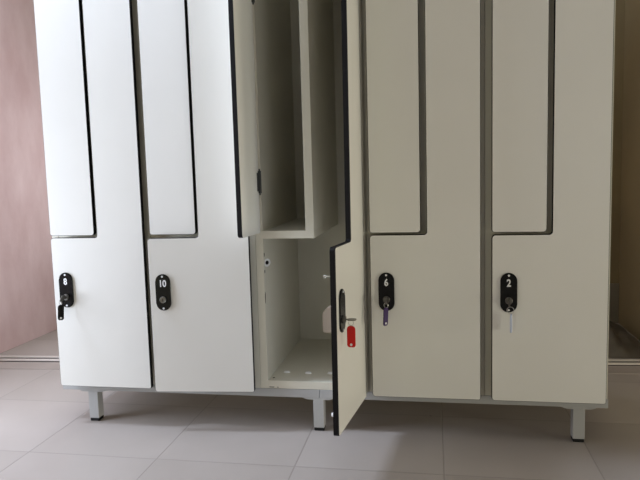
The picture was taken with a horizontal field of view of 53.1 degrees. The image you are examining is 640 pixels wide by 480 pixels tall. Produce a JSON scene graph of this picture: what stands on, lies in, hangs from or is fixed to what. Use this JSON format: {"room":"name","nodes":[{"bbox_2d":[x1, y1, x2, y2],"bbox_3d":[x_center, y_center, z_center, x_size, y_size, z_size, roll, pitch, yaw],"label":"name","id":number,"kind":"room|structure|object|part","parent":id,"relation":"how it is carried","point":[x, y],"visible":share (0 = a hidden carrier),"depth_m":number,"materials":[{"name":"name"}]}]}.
{"room":"changing room","nodes":[
{"label":"changing room","id":0,"kind":"room"},
{"bbox_2d":[0,0,56,352],"bbox_3d":[-1.451,-0.773,2.179,0.100,2.565,2.040,0,6,10],"label":"wall","id":1,"kind":"structure","parent":0,"point":[27,294],"depth_m":2.77,"materials":[{"name":"pink paint"}]},
{"bbox_2d":[0,362,639,373],"bbox_3d":[-0.060,0.463,2.321,2.565,0.002,0.087,-1,6,6],"label":"trim","id":2,"kind":"structure","parent":1,"relation":"attached to","point":[3,365],"depth_m":2.41,"materials":[{"name":"stone"}]},
{"bbox_2d":[0,356,639,365],"bbox_3d":[-0.054,0.451,2.375,2.565,0.007,0.016,-1,6,6],"label":"trim","id":3,"kind":"structure","parent":1,"relation":"attached to","point":[1,359],"depth_m":2.48,"materials":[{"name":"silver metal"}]},
{"bbox_2d":[0,323,639,479],"bbox_3d":[0.636,0.635,0.910,4.630,0.080,4.310,0,6,10],"label":"floor","id":4,"kind":"structure","parent":0,"point":[48,431],"depth_m":1.70,"materials":[{"name":"tile"}]},
{"bbox_2d":[63,384,607,441],"bbox_3d":[0.026,0.441,1.966,1.501,0.116,0.448,0,6,10],"label":"base frame","id":5,"kind":"object","parent":4,"relation":"on","point":[577,429],"visible":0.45,"depth_m":1.74,"materials":[{"name":"grey paint"}]},
{"bbox_3d":[-0.657,0.437,1.873,0.080,0.004,0.030,0,6,10],"label":"mounting plate","id":6,"kind":"part","parent":5,"relation":"part of","materials":[{"name":"grey paint"}]},
{"bbox_2d":[34,0,154,388],"bbox_3d":[-0.594,-0.453,1.956,0.299,1.701,0.490,0,6,10],"label":"locker","id":7,"kind":"object","parent":5,"relation":"on","point":[88,51],"visible":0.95,"depth_m":1.75,"materials":[{"name":"white laminate"}]},
{"bbox_2d":[58,295,65,319],"bbox_3d":[-0.721,0.188,1.790,0.021,0.071,0.028,0,6,10],"label":"key","id":8,"kind":"object","parent":7,"relation":"attached to","point":[60,307],"visible":1,"depth_m":1.79,"materials":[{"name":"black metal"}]},
{"bbox_3d":[-0.636,-0.640,1.710,0.277,1.262,0.013,0,6,10],"label":"door","id":9,"kind":"part","parent":7,"relation":"part of","materials":[{"name":"white laminate"}]},
{"bbox_3d":[-0.714,0.141,1.801,0.040,0.100,0.004,0,6,10],"label":"lock plate","id":10,"kind":"part","parent":7,"relation":"part of","materials":[{"name":"black plastic"}]},
{"bbox_3d":[-0.728,-0.456,2.000,0.020,1.698,0.450,0,6,10],"label":"panel","id":11,"kind":"part","parent":7,"relation":"part of","materials":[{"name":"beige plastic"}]},
{"bbox_3d":[-0.453,-0.458,1.951,0.020,1.698,0.450,0,6,10],"label":"panel","id":12,"kind":"part","parent":7,"relation":"part of","materials":[{"name":"white laminate"}]},
{"bbox_3d":[-0.656,0.478,1.877,0.029,0.079,0.029,0,6,10],"label":"leg","id":13,"kind":"part","parent":5,"relation":"part of","materials":[{"name":"grey paint"}]},
{"bbox_3d":[-0.374,0.421,1.821,0.762,0.023,0.030,0,6,10],"label":"rail","id":14,"kind":"part","parent":5,"relation":"part of","materials":[{"name":"grey paint"}]},
{"bbox_2d":[137,0,260,391],"bbox_3d":[-0.300,-0.455,1.894,0.299,1.701,0.510,0,6,10],"label":"locker","id":15,"kind":"object","parent":5,"relation":"on","point":[203,276],"visible":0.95,"depth_m":1.71,"materials":[{"name":"white laminate"}]},
{"bbox_3d":[-0.424,0.142,1.729,0.040,0.100,0.004,-1,6,5],"label":"lock plate","id":16,"kind":"part","parent":15,"relation":"part of","materials":[{"name":"black plastic"}]},
{"bbox_3d":[-0.343,-0.642,1.657,0.278,1.262,0.013,0,6,10],"label":"door","id":17,"kind":"part","parent":15,"relation":"part of","materials":[{"name":"white laminate"}]},
{"bbox_3d":[-0.432,-0.458,1.948,0.020,1.698,0.450,0,6,10],"label":"panel","id":18,"kind":"part","parent":15,"relation":"part of","materials":[{"name":"white laminate"}]},
{"bbox_3d":[-0.158,-0.460,1.899,0.020,1.698,0.450,0,6,10],"label":"panel","id":19,"kind":"part","parent":15,"relation":"part of","materials":[{"name":"white laminate"}]},
{"bbox_2d":[228,0,369,435],"bbox_3d":[-0.031,-0.441,1.720,0.309,1.705,0.761,0,6,10],"label":"locker","id":20,"kind":"object","parent":5,"relation":"on","point":[297,82],"visible":0.98,"depth_m":1.75,"materials":[{"name":"beige laminate"}]},
{"bbox_3d":[-0.214,-0.629,1.485,0.013,1.258,0.279,0,6,14],"label":"door","id":21,"kind":"part","parent":20,"relation":"part of","materials":[{"name":"white laminate"}]},
{"bbox_3d":[-0.137,-0.460,1.895,0.020,1.698,0.450,0,6,10],"label":"panel","id":22,"kind":"part","parent":20,"relation":"part of","materials":[{"name":"white laminate"}]},
{"bbox_3d":[0.023,0.372,1.960,0.258,0.022,0.449,0,6,10],"label":"panel","id":23,"kind":"part","parent":20,"relation":"part of","materials":[{"name":"white laminate"}]},
{"bbox_2d":[263,218,337,238],"bbox_3d":[-0.047,-0.038,1.923,0.140,0.020,0.441,0,6,10],"label":"shelf","id":24,"kind":"object","parent":20,"relation":"attached to","point":[282,228],"depth_m":1.76,"materials":[{"name":"white laminate"}]},
{"bbox_3d":[0.039,-0.486,2.087,0.258,1.657,0.008,0,6,10],"label":"panel","id":25,"kind":"part","parent":20,"relation":"part of","materials":[{"name":"white laminate"}]},
{"bbox_3d":[0.050,0.160,1.444,0.004,0.100,0.041,0,6,17],"label":"lock plate","id":26,"kind":"part","parent":20,"relation":"part of","materials":[{"name":"black plastic"}]},
{"bbox_3d":[0.062,-0.199,1.508,0.013,1.261,0.279,0,6,17],"label":"door","id":27,"kind":"part","parent":20,"relation":"part of","materials":[{"name":"white laminate"}]},
{"bbox_2d":[345,318,355,346],"bbox_3d":[0.068,0.210,1.444,0.028,0.065,0.020,0,6,17],"label":"key","id":28,"kind":"object","parent":20,"relation":"attached to","point":[351,335],"visible":1,"depth_m":1.44,"materials":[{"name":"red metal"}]},
{"bbox_3d":[0.138,-0.463,1.847,0.020,1.698,0.450,0,6,10],"label":"panel","id":29,"kind":"part","parent":20,"relation":"part of","materials":[{"name":"white laminate"}]},
{"bbox_3d":[-0.002,0.431,1.757,0.080,0.004,0.030,0,6,10],"label":"mounting plate","id":30,"kind":"part","parent":5,"relation":"part of","materials":[{"name":"grey paint"}]},
{"bbox_3d":[-0.001,0.473,1.761,0.029,0.079,0.029,0,6,10],"label":"leg","id":31,"kind":"part","parent":5,"relation":"part of","materials":[{"name":"grey paint"}]},
{"bbox_2d":[362,0,484,399],"bbox_3d":[0.292,-0.461,1.799,0.299,1.701,0.490,0,6,10],"label":"locker","id":32,"kind":"object","parent":5,"relation":"on","point":[424,60],"visible":0.97,"depth_m":1.60,"materials":[{"name":"beige laminate"}]},
{"bbox_3d":[0.159,-0.463,1.843,0.020,1.698,0.450,0,6,10],"label":"panel","id":33,"kind":"part","parent":32,"relation":"part of","materials":[{"name":"white laminate"}]},
{"bbox_2d":[383,297,387,325],"bbox_3d":[0.169,0.181,1.631,0.013,0.074,0.030,1,7,24],"label":"key","id":34,"kind":"object","parent":32,"relation":"attached to","point":[385,311],"visible":1,"depth_m":1.63,"materials":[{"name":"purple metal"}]},
{"bbox_3d":[0.171,0.133,1.644,0.040,0.100,0.004,0,6,10],"label":"lock plate","id":35,"kind":"part","parent":32,"relation":"part of","materials":[{"name":"black plastic"}]},
{"bbox_3d":[0.247,-0.647,1.552,0.277,1.262,0.013,0,6,11],"label":"door","id":36,"kind":"part","parent":32,"relation":"part of","materials":[{"name":"white laminate"}]},
{"bbox_3d":[0.433,-0.465,1.794,0.020,1.698,0.450,0,6,10],"label":"panel","id":37,"kind":"part","parent":32,"relation":"part of","materials":[{"name":"white laminate"}]},
{"bbox_3d":[0.365,0.414,1.690,0.738,0.023,0.030,0,6,10],"label":"rail","id":38,"kind":"part","parent":5,"relation":"part of","materials":[{"name":"grey metal"}]},
{"bbox_2d":[485,0,615,403],"bbox_3d":[0.588,-0.463,1.747,0.299,1.701,0.490,0,6,10],"label":"locker","id":39,"kind":"object","parent":5,"relation":"on","point":[549,64],"visible":0.93,"depth_m":1.55,"materials":[{"name":"beige laminate"}]},
{"bbox_3d":[0.454,-0.465,1.790,0.020,1.698,0.450,0,6,10],"label":"panel","id":40,"kind":"part","parent":39,"relation":"part of","materials":[{"name":"white laminate"}]},
{"bbox_3d":[0.469,0.131,1.591,0.040,0.100,0.004,0,6,10],"label":"lock plate","id":41,"kind":"part","parent":39,"relation":"part of","materials":[{"name":"black plastic"}]},
{"bbox_2d":[507,298,513,332],"bbox_3d":[0.469,0.185,1.580,0.016,0.086,0.027,-3,6,-12],"label":"key","id":42,"kind":"object","parent":39,"relation":"attached to","point":[509,303],"visible":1,"depth_m":1.57,"materials":[{"name":"silver metal"}]},
{"bbox_3d":[0.544,-0.648,1.497,0.274,1.264,0.013,0,6,11],"label":"door","id":43,"kind":"part","parent":39,"relation":"part of","materials":[{"name":"white laminate"}]},
{"bbox_3d":[0.728,-0.468,1.742,0.020,1.698,0.450,0,6,10],"label":"panel","id":44,"kind":"part","parent":39,"relation":"part of","materials":[{"name":"white laminate"}]},
{"bbox_3d":[0.662,0.467,1.643,0.029,0.079,0.029,0,6,10],"label":"leg","id":45,"kind":"part","parent":5,"relation":"part of","materials":[{"name":"grey paint"}]},
{"bbox_3d":[0.661,0.425,1.639,0.080,0.004,0.030,0,6,10],"label":"mounting plate","id":46,"kind":"part","parent":5,"relation":"part of","materials":[{"name":"grey paint"}]},
{"bbox_2d":[608,320,639,358],"bbox_3d":[1.056,0.355,2.587,0.415,0.100,0.500,0,6,10],"label":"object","id":47,"kind":"structure","parent":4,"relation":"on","point":[621,344],"depth_m":2.38,"materials":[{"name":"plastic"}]},
{"bbox_2d":[610,0,624,282],"bbox_3d":[0.044,-0.901,2.994,2.760,2.565,0.100,0,6,10],"label":"wall","id":48,"kind":"structure","parent":0,"point":[620,4],"depth_m":2.77,"materials":[{"name":"brown paint"}]},
{"bbox_2d":[609,283,618,322],"bbox_3d":[0.067,0.291,3.067,2.560,0.178,0.010,0,6,10],"label":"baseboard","id":49,"kind":"structure","parent":48,"relation":"attached to","point":[614,287],"depth_m":2.84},
{"bbox_2d":[618,0,639,340],"bbox_3d":[1.296,-0.876,2.439,0.100,2.565,0.560,0,6,10],"label":"wall","id":50,"kind":"structure","parent":0,"point":[629,255],"depth_m":2.65,"materials":[{"name":"brown paint"}]}
]}

